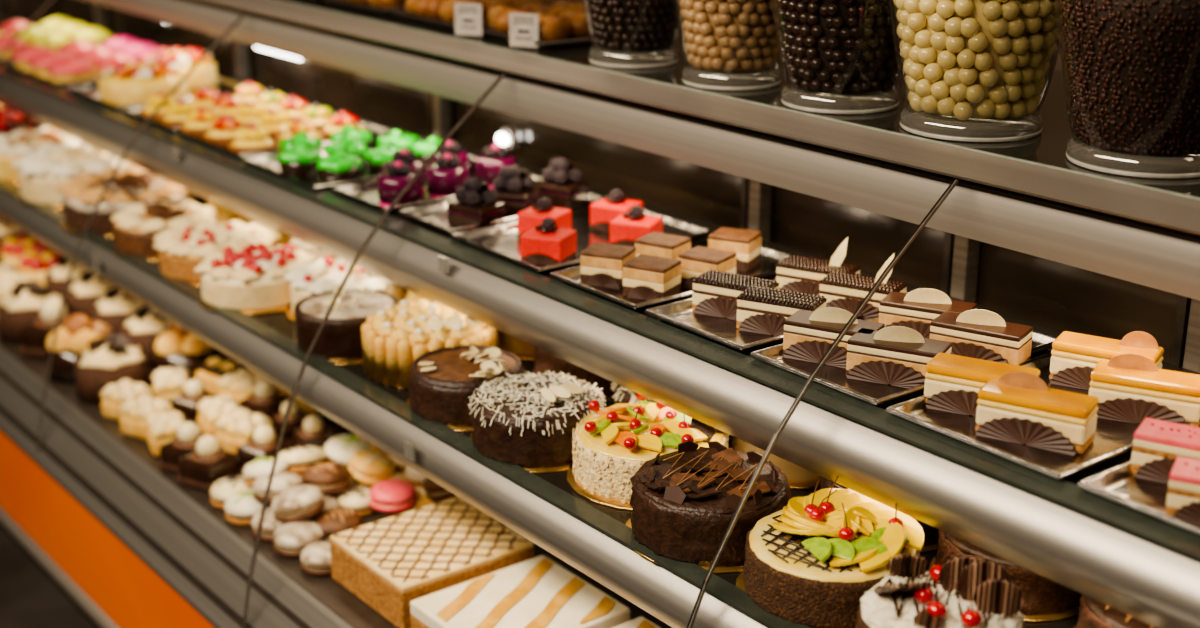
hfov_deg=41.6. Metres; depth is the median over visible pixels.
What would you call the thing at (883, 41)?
ball
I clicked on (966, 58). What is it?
ball
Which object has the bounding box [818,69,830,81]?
ball
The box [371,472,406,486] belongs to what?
cookie
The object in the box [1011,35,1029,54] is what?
ball
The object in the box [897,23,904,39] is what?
ball
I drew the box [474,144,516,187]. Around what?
cake
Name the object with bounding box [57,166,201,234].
cake
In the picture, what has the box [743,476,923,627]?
cake
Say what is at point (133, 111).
serving tray
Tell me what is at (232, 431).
cake
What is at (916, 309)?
slice
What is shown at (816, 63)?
ball
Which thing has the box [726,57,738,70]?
ball
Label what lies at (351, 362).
cake board
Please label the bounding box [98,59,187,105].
cake
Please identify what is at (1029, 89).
ball
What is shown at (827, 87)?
ball
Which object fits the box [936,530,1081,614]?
cake
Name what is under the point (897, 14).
ball
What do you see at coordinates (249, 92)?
tart
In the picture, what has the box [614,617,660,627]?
slab
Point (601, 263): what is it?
cake
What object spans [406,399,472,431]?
cake board
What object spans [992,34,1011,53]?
ball
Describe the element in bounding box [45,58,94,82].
cake
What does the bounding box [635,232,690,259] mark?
cake
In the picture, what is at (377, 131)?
serving tray
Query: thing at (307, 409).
cake
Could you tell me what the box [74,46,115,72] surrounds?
cake
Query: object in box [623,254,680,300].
cake
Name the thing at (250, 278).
cake
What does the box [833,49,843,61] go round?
ball
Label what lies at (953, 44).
ball
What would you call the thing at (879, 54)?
ball
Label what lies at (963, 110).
ball
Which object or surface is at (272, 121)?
tart
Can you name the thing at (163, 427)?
cake
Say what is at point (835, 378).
serving tray
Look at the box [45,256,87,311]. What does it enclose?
chocolate cake
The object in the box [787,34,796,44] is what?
ball
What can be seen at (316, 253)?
cake
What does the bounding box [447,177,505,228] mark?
cake
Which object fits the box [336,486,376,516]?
cookie
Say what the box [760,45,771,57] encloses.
ball
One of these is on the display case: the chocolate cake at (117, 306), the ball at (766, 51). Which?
the chocolate cake at (117, 306)
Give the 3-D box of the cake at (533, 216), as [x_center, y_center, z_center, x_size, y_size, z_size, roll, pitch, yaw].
[-0.091,-0.156,2.540,0.070,0.065,0.067,9,20,25]
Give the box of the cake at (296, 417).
[268,400,307,443]
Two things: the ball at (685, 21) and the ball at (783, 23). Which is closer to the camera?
the ball at (783, 23)
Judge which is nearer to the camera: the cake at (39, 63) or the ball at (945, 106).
the ball at (945, 106)
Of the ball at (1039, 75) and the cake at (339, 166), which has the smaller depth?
the ball at (1039, 75)
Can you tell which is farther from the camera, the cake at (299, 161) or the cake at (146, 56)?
the cake at (146, 56)
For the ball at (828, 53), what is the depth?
2.12 m
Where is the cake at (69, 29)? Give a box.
[54,22,90,41]
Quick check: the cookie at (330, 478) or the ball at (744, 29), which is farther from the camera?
the cookie at (330, 478)
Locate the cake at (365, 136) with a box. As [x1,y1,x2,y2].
[330,121,373,150]
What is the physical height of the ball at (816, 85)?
0.018 m
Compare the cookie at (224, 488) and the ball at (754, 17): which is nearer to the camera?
the ball at (754, 17)
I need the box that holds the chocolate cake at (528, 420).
[468,371,605,467]
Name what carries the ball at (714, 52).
in the candy jar at (691, 78)
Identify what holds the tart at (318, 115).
on the serving tray at (377, 131)
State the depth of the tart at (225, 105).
3.42 m
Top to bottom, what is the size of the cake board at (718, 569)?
0.003 m
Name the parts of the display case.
kick panel, sliding door, bumper rail, door post, panel, sill, sliding door, door post, sliding door, shelf rail, door post, sliding door, shelf rail, trim, trim, door post, sliding door, door post, sliding door, door post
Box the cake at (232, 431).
[214,409,271,452]
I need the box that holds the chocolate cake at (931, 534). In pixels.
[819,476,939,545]
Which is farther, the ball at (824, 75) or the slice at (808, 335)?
the ball at (824, 75)
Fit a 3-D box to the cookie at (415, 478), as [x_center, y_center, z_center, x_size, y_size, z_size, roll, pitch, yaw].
[-0.313,0.282,2.868,0.082,0.052,0.084,11,21,29]
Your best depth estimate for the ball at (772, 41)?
2.32 m
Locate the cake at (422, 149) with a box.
[411,130,441,167]
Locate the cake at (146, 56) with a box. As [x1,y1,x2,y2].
[140,48,169,62]
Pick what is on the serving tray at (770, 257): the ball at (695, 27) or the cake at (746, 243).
the cake at (746, 243)
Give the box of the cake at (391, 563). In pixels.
[330,497,534,627]
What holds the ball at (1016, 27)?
in the candy jar at (977, 128)
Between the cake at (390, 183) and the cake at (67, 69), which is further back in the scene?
the cake at (67, 69)
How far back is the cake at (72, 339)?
3.43 m
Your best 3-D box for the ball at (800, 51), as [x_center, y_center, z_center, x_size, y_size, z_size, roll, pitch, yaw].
[0.275,-0.359,2.152,0.018,0.018,0.018,-14,23,-36]
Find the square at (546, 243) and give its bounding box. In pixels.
[520,217,576,264]
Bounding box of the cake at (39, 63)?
[27,51,70,77]
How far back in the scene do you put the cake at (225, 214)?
3.35 m
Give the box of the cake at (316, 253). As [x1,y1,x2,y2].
[289,236,337,262]
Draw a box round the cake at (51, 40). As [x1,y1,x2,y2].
[27,31,71,51]
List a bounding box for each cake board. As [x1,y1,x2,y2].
[17,198,62,208]
[60,223,113,237]
[110,251,158,261]
[159,265,200,286]
[197,301,290,314]
[286,306,295,321]
[295,339,363,364]
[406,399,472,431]
[469,434,572,473]
[516,355,534,360]
[532,371,614,401]
[567,464,630,509]
[625,518,743,573]
[729,444,819,488]
[736,569,746,591]
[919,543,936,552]
[929,555,1079,621]
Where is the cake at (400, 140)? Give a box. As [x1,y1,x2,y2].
[377,127,418,149]
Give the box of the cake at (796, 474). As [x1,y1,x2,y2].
[730,435,820,483]
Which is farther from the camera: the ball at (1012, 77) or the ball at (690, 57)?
the ball at (690, 57)
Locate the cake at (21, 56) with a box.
[9,45,51,70]
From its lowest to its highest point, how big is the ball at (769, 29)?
0.020 m
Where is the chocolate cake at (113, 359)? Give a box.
[75,331,150,404]
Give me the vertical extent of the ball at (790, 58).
0.018 m
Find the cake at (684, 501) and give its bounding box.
[630,440,791,566]
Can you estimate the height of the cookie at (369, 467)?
0.053 m
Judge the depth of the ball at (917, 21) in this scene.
1.97 m
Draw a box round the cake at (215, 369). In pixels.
[196,357,247,394]
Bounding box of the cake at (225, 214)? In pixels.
[207,199,250,224]
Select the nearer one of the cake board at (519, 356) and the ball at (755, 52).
the ball at (755, 52)
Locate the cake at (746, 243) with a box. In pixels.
[708,227,761,271]
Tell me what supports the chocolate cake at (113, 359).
on the display case
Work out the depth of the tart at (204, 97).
3.51 m
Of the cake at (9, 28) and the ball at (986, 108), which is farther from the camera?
the cake at (9, 28)
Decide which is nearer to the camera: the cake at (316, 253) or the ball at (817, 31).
the ball at (817, 31)
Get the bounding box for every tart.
[140,92,175,120]
[160,100,197,127]
[179,107,217,136]
[188,87,219,109]
[203,115,243,145]
[208,94,241,118]
[228,124,277,153]
[232,102,265,127]
[233,82,262,105]
[254,109,289,138]
[255,89,285,111]
[276,118,323,141]
[277,96,308,121]
[301,103,333,132]
[321,111,367,140]
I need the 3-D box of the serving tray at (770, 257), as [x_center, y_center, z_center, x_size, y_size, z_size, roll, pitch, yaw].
[0.125,-0.064,2.352,0.352,0.015,0.201,-14,23,-36]
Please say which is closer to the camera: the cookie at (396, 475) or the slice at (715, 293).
the slice at (715, 293)
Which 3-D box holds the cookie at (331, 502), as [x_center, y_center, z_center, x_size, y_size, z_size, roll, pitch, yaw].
[-0.506,0.344,2.788,0.089,0.042,0.089,11,22,31]
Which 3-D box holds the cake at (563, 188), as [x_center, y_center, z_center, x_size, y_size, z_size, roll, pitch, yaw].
[-0.066,-0.234,2.750,0.075,0.080,0.065,12,22,31]
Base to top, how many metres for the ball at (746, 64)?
0.020 m
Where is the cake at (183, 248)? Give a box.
[150,219,280,282]
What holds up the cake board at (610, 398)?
on the display case
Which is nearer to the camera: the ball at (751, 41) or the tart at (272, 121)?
the ball at (751, 41)
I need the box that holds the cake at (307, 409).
[289,394,315,414]
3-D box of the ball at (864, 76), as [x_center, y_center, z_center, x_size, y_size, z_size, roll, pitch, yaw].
[0.359,-0.323,2.143,0.018,0.018,0.018,-14,23,-36]
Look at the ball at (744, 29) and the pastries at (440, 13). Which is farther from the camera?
the pastries at (440, 13)
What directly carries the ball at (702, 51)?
in the candy jar at (691, 78)
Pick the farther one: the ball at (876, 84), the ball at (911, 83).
the ball at (876, 84)
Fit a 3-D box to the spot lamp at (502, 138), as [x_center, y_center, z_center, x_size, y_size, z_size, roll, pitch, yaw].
[-0.192,-0.351,3.162,0.027,0.044,0.044,-14,23,-36]
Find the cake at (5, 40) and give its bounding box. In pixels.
[0,35,28,58]
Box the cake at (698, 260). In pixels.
[678,246,736,289]
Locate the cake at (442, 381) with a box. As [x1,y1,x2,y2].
[408,345,523,426]
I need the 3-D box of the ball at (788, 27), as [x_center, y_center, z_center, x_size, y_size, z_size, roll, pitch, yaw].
[0.262,-0.391,2.159,0.018,0.018,0.018,-14,23,-36]
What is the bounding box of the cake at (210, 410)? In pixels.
[197,395,240,436]
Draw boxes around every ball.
[682,9,688,20]
[682,20,687,30]
[683,31,688,41]
[685,21,693,32]
[685,43,690,53]
[686,9,696,21]
[686,33,696,43]
[688,54,697,64]
[689,43,698,54]
[692,22,700,33]
[693,56,703,68]
[694,34,705,46]
[695,12,707,24]
[697,45,708,57]
[699,22,712,35]
[702,56,712,69]
[703,35,715,47]
[708,46,720,58]
[711,13,721,26]
[711,57,723,69]
[715,25,727,37]
[719,13,731,24]
[719,35,730,47]
[721,47,733,59]
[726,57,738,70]
[727,24,739,36]
[730,36,741,48]
[736,46,749,59]
[737,12,749,24]
[739,24,749,36]
[740,57,753,70]
[745,35,757,47]
[748,12,759,25]
[749,46,760,58]
[751,24,763,37]
[752,57,763,69]
[758,34,768,46]
[759,13,770,24]
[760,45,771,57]
[761,56,772,67]
[763,23,774,35]
[767,34,776,46]
[769,11,773,21]
[770,45,778,56]
[779,20,789,30]
[782,31,787,41]
[783,42,790,53]
[785,22,793,34]
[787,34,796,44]
[787,54,795,64]
[789,65,798,76]
[790,43,796,55]
[791,76,802,88]
[792,23,802,34]
[794,35,805,46]
[794,56,803,67]
[795,46,806,56]
[797,67,804,78]
[799,24,810,36]
[800,57,811,69]
[800,79,810,90]
[802,68,814,80]
[804,35,816,47]
[806,47,818,58]
[810,57,822,69]
[810,79,821,90]
[811,25,823,37]
[818,36,828,48]
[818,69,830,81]
[822,80,833,92]
[823,48,833,60]
[827,37,839,48]
[828,27,840,37]
[828,60,837,71]
[831,71,842,83]
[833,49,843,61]
[833,82,845,93]
[838,59,848,71]
[839,27,850,39]
[843,37,855,48]
[843,70,853,82]
[844,49,856,61]
[850,25,861,37]
[850,80,861,92]
[853,59,865,72]
[854,37,865,49]
[858,70,869,82]
[861,49,873,61]
[861,81,871,92]
[862,26,874,37]
[866,59,877,71]
[867,36,879,48]
[870,79,881,91]
[873,48,884,59]
[877,37,887,48]
[896,9,900,22]
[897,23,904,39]
[899,10,909,25]
[900,42,915,59]
[901,25,918,43]
[903,58,912,75]
[907,12,926,30]
[907,77,918,92]
[908,62,925,79]
[909,45,921,62]
[910,93,922,111]
[914,29,931,48]
[915,78,932,97]
[918,46,936,63]
[921,94,938,112]
[923,62,942,81]
[928,12,947,31]
[930,30,948,49]
[931,80,949,99]
[937,49,956,68]
[937,96,956,115]
[944,17,962,36]
[944,67,959,86]
[945,35,964,52]
[950,83,967,100]
[953,101,972,120]
[957,48,975,67]
[959,67,977,84]
[961,17,979,37]
[966,84,984,102]
[968,32,987,51]
[974,51,992,70]
[976,98,995,117]
[979,67,998,86]
[988,16,1007,36]
[989,85,1008,103]
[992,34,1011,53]
[993,101,1010,118]
[998,50,1018,69]
[1003,67,1022,85]
[1005,84,1021,101]
[1006,17,1024,36]
[1009,99,1025,117]
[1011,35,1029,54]
[1016,50,1029,66]
[1018,65,1034,83]
[1019,81,1036,97]
[1020,97,1036,114]
[1023,15,1042,32]
[1027,32,1044,51]
[1027,50,1042,67]
[1032,64,1044,82]
[1032,95,1039,106]
[1034,80,1043,95]
[1039,30,1055,48]
[1040,13,1055,30]
[1040,48,1051,62]
[1041,62,1047,72]
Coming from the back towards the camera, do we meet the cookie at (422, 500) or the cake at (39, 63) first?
the cake at (39, 63)
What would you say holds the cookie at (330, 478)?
on the cookie
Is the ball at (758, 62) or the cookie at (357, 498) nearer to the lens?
the ball at (758, 62)
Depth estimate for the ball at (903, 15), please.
1.99 m
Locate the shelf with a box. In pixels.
[284,0,1199,196]
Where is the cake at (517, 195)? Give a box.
[493,165,540,214]
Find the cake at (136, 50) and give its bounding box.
[120,42,159,59]
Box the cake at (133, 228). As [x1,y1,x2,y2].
[112,197,219,257]
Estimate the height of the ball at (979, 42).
0.024 m
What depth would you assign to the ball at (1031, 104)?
2.00 m
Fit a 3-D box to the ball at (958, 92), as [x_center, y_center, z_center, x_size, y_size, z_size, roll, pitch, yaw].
[0.450,-0.279,1.973,0.024,0.024,0.024,-14,23,-36]
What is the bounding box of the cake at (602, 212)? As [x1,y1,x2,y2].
[589,189,642,232]
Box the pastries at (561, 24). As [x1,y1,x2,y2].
[475,0,590,49]
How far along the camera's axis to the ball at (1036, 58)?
1.96 m
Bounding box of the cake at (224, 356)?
[222,353,241,364]
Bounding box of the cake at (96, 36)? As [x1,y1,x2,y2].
[70,27,114,46]
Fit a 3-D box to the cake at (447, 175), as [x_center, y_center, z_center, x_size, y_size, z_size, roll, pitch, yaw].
[-0.270,-0.248,2.798,0.078,0.075,0.078,-13,23,-35]
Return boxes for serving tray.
[0,58,12,62]
[1,61,99,86]
[64,75,244,109]
[121,91,312,131]
[177,111,392,158]
[240,138,476,190]
[330,164,542,212]
[397,186,606,234]
[449,207,714,273]
[549,238,790,310]
[644,277,910,351]
[750,316,1056,405]
[885,352,1199,479]
[1077,460,1199,534]
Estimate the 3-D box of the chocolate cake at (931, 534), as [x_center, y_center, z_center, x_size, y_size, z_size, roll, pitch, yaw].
[0.373,0.220,2.018,0.181,0.085,0.181,-14,23,-36]
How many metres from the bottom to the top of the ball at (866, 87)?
0.018 m
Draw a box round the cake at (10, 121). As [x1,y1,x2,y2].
[0,109,45,135]
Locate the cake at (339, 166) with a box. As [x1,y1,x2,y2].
[316,144,363,183]
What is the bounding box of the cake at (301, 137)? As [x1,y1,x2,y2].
[277,127,321,149]
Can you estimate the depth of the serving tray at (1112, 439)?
1.75 m
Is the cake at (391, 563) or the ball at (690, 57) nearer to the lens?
the ball at (690, 57)
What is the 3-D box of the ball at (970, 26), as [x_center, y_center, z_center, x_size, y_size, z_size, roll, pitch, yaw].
[0.452,-0.351,1.931,0.024,0.024,0.024,-14,23,-36]
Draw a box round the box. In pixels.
[324,0,405,15]
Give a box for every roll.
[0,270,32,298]
[101,379,151,419]
[152,367,189,402]
[218,368,265,402]
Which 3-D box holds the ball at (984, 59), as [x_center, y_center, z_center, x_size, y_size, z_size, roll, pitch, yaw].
[0.473,-0.312,1.949,0.024,0.024,0.024,-14,23,-36]
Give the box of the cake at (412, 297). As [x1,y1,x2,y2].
[406,290,434,302]
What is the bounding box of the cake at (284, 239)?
[245,216,291,247]
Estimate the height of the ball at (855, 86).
0.018 m
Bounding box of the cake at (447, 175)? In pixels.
[426,153,469,198]
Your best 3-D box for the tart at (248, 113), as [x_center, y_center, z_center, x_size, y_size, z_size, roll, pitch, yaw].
[-0.744,-0.425,3.361,0.099,0.056,0.096,2,19,7]
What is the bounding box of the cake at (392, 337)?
[361,299,499,388]
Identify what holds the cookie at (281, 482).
on the cookie
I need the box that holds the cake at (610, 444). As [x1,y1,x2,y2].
[572,393,728,503]
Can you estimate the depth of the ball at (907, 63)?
2.02 m
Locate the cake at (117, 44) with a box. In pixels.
[101,36,139,52]
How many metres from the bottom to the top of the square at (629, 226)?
0.065 m
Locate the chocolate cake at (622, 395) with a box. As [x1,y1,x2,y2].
[611,383,655,403]
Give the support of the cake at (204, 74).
on the serving tray at (223, 85)
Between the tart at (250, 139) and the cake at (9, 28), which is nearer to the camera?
the tart at (250, 139)
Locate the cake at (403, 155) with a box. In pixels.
[383,148,425,191]
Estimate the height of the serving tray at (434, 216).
0.015 m
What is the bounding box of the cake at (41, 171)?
[12,143,133,206]
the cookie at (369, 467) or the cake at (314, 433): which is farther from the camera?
the cake at (314, 433)
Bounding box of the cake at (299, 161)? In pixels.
[277,137,321,177]
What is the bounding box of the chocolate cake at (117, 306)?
[92,287,143,333]
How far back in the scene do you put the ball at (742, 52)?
2.30 m
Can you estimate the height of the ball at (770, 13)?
0.020 m
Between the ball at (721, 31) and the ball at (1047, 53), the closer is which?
the ball at (1047, 53)
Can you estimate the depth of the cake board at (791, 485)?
2.12 m
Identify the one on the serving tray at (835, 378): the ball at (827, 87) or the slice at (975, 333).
the slice at (975, 333)
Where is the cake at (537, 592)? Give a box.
[410,555,630,627]
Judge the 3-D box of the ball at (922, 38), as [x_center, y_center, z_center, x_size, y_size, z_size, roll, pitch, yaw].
[0.407,-0.345,1.979,0.024,0.024,0.024,-14,23,-36]
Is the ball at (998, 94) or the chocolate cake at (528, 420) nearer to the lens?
the ball at (998, 94)
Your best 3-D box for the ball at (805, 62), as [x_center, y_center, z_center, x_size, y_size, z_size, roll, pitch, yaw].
[0.283,-0.343,2.157,0.018,0.018,0.018,-14,23,-36]
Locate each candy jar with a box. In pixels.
[583,0,678,68]
[674,0,780,90]
[771,0,898,114]
[888,0,1059,142]
[1056,0,1199,178]
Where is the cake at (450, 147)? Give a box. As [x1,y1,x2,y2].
[427,140,469,169]
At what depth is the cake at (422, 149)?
2.99 m
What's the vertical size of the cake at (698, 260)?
0.048 m
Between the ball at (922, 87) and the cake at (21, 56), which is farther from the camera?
the cake at (21, 56)
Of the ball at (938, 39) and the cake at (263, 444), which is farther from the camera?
the cake at (263, 444)
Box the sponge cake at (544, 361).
[534,347,615,396]
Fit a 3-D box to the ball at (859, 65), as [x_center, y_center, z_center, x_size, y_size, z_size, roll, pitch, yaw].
[0.350,-0.335,2.131,0.018,0.018,0.018,-14,23,-36]
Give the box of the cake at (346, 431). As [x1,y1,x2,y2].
[344,427,355,434]
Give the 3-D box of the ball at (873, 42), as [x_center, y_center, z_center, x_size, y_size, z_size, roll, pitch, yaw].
[0.368,-0.365,2.122,0.018,0.018,0.018,-14,23,-36]
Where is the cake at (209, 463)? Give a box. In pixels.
[177,435,242,491]
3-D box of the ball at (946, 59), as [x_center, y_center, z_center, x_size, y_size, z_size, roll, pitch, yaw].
[0.432,-0.317,1.962,0.024,0.024,0.024,-14,23,-36]
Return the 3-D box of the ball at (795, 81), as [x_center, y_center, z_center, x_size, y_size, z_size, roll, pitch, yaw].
[0.273,-0.321,2.189,0.018,0.018,0.018,-14,23,-36]
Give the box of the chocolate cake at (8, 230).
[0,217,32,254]
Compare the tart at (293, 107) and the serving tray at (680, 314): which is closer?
the serving tray at (680, 314)
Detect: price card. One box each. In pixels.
[454,3,484,37]
[509,13,539,49]
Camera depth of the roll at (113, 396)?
3.22 m
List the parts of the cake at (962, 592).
stem, stem, stem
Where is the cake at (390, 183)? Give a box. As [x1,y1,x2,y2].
[376,161,421,206]
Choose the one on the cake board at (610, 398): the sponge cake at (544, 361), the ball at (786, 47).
the sponge cake at (544, 361)
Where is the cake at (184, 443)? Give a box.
[159,422,219,473]
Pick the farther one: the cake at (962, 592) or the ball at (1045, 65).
the ball at (1045, 65)
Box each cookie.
[210,475,253,509]
[224,490,270,526]
[243,457,288,486]
[251,507,281,542]
[252,473,304,503]
[271,485,325,523]
[272,520,323,558]
[278,445,326,473]
[300,541,331,576]
[301,463,351,494]
[308,495,338,520]
[313,508,362,540]
[324,434,372,466]
[332,477,360,498]
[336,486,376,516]
[348,450,395,485]
[357,435,387,454]
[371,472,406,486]
[388,454,405,472]
[401,487,440,512]
[405,465,425,486]
[423,477,457,501]
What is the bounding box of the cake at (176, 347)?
[153,322,221,379]
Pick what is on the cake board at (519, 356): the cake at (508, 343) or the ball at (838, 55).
the cake at (508, 343)
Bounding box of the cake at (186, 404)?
[170,379,218,425]
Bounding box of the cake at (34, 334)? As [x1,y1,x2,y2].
[20,299,71,357]
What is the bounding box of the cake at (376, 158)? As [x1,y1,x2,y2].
[364,140,402,175]
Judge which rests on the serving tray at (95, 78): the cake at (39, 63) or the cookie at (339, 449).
the cake at (39, 63)
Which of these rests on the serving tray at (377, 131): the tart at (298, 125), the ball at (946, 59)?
the tart at (298, 125)
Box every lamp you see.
[255,46,311,62]
[496,127,515,148]
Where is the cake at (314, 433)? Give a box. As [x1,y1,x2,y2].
[292,415,333,450]
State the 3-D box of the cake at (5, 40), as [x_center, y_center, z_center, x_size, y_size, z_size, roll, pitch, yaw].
[-1.600,-0.721,4.247,0.113,0.060,0.122,-14,23,-36]
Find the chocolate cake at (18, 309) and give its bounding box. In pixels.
[0,280,61,344]
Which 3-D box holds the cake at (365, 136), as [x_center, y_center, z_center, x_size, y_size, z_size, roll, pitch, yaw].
[-0.491,-0.349,3.116,0.086,0.067,0.088,-9,20,-25]
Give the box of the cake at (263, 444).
[236,425,293,469]
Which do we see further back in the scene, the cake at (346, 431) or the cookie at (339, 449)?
the cake at (346, 431)
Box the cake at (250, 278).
[197,242,314,310]
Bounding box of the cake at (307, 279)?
[283,256,408,314]
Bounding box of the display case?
[0,0,1199,627]
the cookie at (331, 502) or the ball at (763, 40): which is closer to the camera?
the ball at (763, 40)
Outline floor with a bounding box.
[0,526,95,627]
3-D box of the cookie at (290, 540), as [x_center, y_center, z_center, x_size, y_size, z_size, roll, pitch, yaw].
[-0.513,0.379,2.683,0.088,0.042,0.088,13,23,35]
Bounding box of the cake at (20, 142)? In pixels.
[0,126,82,181]
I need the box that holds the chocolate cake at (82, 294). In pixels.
[67,271,113,318]
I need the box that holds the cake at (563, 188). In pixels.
[535,158,589,206]
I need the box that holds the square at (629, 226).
[610,205,662,246]
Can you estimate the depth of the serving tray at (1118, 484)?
1.62 m
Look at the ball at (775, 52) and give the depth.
2.33 m
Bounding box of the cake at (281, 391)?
[274,384,289,395]
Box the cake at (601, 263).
[581,242,635,288]
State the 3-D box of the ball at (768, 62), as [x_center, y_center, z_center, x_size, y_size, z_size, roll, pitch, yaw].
[0.247,-0.374,2.337,0.020,0.020,0.020,-14,23,-36]
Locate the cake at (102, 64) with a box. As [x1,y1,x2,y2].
[93,53,135,77]
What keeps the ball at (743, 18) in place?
in the candy jar at (691, 78)
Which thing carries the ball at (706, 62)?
in the candy jar at (691, 78)
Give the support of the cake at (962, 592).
on the cake board
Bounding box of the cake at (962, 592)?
[856,547,1024,627]
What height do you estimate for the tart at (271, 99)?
0.056 m
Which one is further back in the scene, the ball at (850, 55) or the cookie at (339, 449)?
the cookie at (339, 449)
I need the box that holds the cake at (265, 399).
[238,380,290,417]
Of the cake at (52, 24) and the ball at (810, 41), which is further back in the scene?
the cake at (52, 24)
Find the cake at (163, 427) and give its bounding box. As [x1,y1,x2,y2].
[146,411,185,456]
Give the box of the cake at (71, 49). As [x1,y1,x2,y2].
[56,40,95,57]
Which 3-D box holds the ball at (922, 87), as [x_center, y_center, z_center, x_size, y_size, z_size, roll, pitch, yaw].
[0.413,-0.287,2.009,0.024,0.024,0.024,-14,23,-36]
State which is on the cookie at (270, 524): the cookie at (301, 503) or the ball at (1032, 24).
the cookie at (301, 503)
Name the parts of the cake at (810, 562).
stem, stem, stem, stem, stem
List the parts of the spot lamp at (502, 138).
bulb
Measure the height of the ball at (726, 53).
0.020 m
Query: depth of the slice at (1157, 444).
1.65 m
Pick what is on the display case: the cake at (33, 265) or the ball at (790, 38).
the cake at (33, 265)
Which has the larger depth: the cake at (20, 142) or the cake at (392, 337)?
the cake at (20, 142)
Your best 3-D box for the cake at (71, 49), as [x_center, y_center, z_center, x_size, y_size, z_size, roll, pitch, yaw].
[-1.370,-0.690,4.152,0.113,0.060,0.122,-14,23,-36]
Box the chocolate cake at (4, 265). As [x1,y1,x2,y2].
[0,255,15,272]
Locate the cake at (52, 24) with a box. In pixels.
[39,17,73,31]
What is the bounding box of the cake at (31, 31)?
[11,26,49,44]
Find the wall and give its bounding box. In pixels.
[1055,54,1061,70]
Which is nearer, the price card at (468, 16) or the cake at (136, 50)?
the price card at (468, 16)
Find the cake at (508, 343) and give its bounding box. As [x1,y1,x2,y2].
[499,331,534,356]
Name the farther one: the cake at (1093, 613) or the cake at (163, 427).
the cake at (163, 427)
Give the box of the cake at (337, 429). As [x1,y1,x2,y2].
[316,410,343,435]
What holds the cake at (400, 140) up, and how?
on the serving tray at (269, 163)
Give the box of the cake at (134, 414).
[119,394,172,439]
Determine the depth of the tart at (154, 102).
3.44 m
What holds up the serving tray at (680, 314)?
on the display case
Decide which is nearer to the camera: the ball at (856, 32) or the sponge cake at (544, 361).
the ball at (856, 32)
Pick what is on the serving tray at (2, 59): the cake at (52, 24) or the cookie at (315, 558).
the cake at (52, 24)
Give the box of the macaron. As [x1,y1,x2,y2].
[369,479,416,512]
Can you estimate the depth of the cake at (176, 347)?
3.41 m
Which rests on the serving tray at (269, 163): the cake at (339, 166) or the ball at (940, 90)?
the cake at (339, 166)
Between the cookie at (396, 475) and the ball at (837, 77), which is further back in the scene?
the cookie at (396, 475)
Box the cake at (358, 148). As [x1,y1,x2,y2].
[324,130,367,168]
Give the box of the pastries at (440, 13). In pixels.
[392,0,552,29]
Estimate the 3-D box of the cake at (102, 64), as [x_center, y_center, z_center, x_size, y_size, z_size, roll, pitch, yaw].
[-1.210,-0.625,3.958,0.113,0.060,0.122,-14,23,-36]
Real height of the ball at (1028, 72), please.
0.024 m
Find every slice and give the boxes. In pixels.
[692,269,778,319]
[736,285,826,335]
[776,237,860,294]
[783,307,884,368]
[819,253,906,319]
[846,326,951,390]
[879,288,976,338]
[924,353,1039,416]
[930,309,1032,365]
[975,372,1098,455]
[1049,331,1163,389]
[1089,353,1199,426]
[1130,418,1199,483]
[1165,456,1199,525]
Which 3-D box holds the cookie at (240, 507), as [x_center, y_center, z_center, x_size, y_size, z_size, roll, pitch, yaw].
[-0.622,0.338,2.798,0.088,0.046,0.088,14,23,36]
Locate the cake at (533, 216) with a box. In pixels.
[517,197,571,238]
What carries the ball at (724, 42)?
in the candy jar at (691, 78)
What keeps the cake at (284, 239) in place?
on the cake board
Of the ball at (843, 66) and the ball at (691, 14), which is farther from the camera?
the ball at (691, 14)
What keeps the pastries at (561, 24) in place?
on the display case
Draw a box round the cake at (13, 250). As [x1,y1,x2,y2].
[1,235,51,273]
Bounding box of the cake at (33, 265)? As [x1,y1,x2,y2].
[18,247,63,286]
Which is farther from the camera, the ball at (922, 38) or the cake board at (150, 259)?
the cake board at (150, 259)
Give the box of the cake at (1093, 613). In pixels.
[1076,594,1155,627]
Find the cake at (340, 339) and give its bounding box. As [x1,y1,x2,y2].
[294,285,398,360]
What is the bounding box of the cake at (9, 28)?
[0,20,33,35]
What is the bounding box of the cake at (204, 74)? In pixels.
[146,47,216,89]
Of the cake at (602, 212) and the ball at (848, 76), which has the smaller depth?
the ball at (848, 76)
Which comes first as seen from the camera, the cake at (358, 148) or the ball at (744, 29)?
the ball at (744, 29)
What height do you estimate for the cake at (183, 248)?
0.076 m
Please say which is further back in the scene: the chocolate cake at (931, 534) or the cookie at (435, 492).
the cookie at (435, 492)
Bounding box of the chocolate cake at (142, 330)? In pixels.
[121,305,171,367]
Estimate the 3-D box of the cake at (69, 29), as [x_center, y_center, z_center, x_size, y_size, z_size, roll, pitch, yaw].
[-1.491,-0.800,4.484,0.113,0.060,0.122,-14,23,-36]
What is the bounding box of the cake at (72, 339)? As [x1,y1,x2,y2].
[46,314,112,383]
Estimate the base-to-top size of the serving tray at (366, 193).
0.015 m
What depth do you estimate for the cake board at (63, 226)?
3.34 m
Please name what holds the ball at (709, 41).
in the candy jar at (691, 78)
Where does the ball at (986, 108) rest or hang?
in the candy jar at (977, 128)
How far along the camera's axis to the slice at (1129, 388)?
1.79 m

